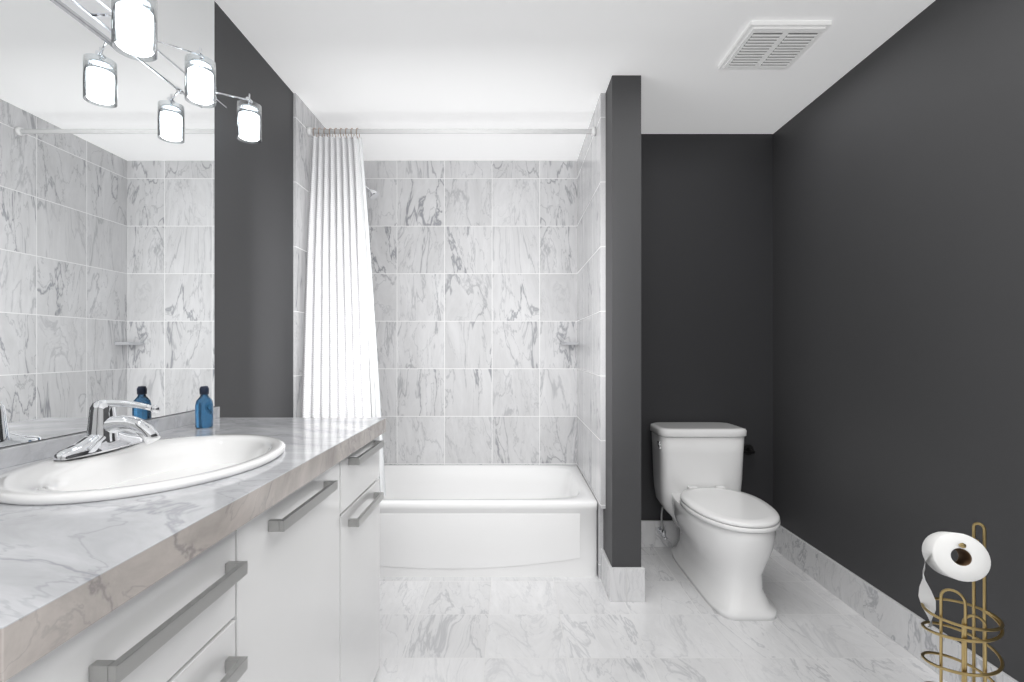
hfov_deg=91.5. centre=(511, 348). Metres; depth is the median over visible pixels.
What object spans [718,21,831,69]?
ceiling vent
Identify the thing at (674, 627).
floor
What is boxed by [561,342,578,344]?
soap shelf
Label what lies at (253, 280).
wall
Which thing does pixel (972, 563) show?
stand
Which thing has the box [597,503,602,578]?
wall tiles
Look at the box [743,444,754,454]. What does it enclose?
toilet paper holder
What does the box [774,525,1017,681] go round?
baseboard
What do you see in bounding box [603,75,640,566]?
wall
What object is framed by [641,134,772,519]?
wall
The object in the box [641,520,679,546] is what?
baseboard
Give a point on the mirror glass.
(106, 221)
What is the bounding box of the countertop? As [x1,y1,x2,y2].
[0,416,385,667]
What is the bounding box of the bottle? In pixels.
[195,386,212,427]
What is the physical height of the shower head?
0.130 m
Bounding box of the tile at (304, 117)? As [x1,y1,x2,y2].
[293,93,331,417]
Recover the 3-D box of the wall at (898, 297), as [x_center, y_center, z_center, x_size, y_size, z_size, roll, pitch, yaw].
[1.588,-0.050,0.770,0.100,2.430,4.340,0,0,0]
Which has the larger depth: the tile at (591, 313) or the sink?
the tile at (591, 313)
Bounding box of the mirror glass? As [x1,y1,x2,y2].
[0,0,213,447]
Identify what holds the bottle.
on the countertop
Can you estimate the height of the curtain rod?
0.048 m
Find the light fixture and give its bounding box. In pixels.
[55,0,261,143]
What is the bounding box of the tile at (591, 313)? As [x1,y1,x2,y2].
[577,93,605,508]
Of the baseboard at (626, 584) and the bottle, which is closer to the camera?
the bottle
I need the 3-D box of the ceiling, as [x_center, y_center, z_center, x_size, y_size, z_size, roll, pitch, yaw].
[0.228,-1.295,1.030,2.820,0.060,4.860,0,0,0]
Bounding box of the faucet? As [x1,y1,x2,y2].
[40,400,167,459]
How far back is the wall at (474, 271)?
3.36 m
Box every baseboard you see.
[601,548,611,598]
[609,567,644,601]
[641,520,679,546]
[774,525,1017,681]
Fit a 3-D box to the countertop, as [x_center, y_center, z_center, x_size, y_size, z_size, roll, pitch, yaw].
[-0.769,0.275,1.130,0.624,0.050,1.365,0,0,0]
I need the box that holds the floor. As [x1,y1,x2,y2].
[373,547,947,681]
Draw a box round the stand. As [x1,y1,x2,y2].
[918,522,1004,681]
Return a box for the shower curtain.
[301,128,385,495]
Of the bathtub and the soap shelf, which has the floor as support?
the bathtub
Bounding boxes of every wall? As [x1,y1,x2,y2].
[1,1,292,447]
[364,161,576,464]
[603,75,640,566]
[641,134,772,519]
[773,0,1023,681]
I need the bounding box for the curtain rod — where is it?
[307,127,595,135]
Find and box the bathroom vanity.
[0,428,385,681]
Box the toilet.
[650,422,779,620]
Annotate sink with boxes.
[0,432,323,507]
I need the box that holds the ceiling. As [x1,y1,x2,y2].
[214,0,934,160]
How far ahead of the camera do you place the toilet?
2.41 m
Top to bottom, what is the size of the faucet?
0.115 m
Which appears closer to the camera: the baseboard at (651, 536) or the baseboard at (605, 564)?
the baseboard at (605, 564)
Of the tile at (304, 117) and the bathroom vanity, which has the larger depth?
the tile at (304, 117)
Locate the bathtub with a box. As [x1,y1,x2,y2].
[379,465,596,576]
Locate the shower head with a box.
[366,186,378,199]
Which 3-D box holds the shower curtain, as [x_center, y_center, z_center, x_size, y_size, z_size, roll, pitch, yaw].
[-0.851,-0.196,2.516,0.398,1.923,0.264,0,0,0]
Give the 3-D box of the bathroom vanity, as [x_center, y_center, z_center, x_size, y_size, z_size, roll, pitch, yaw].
[-0.763,0.733,1.132,0.636,0.865,1.345,0,0,0]
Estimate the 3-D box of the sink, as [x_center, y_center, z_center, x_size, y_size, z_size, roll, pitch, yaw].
[-0.761,0.315,1.085,0.470,0.161,0.589,0,0,0]

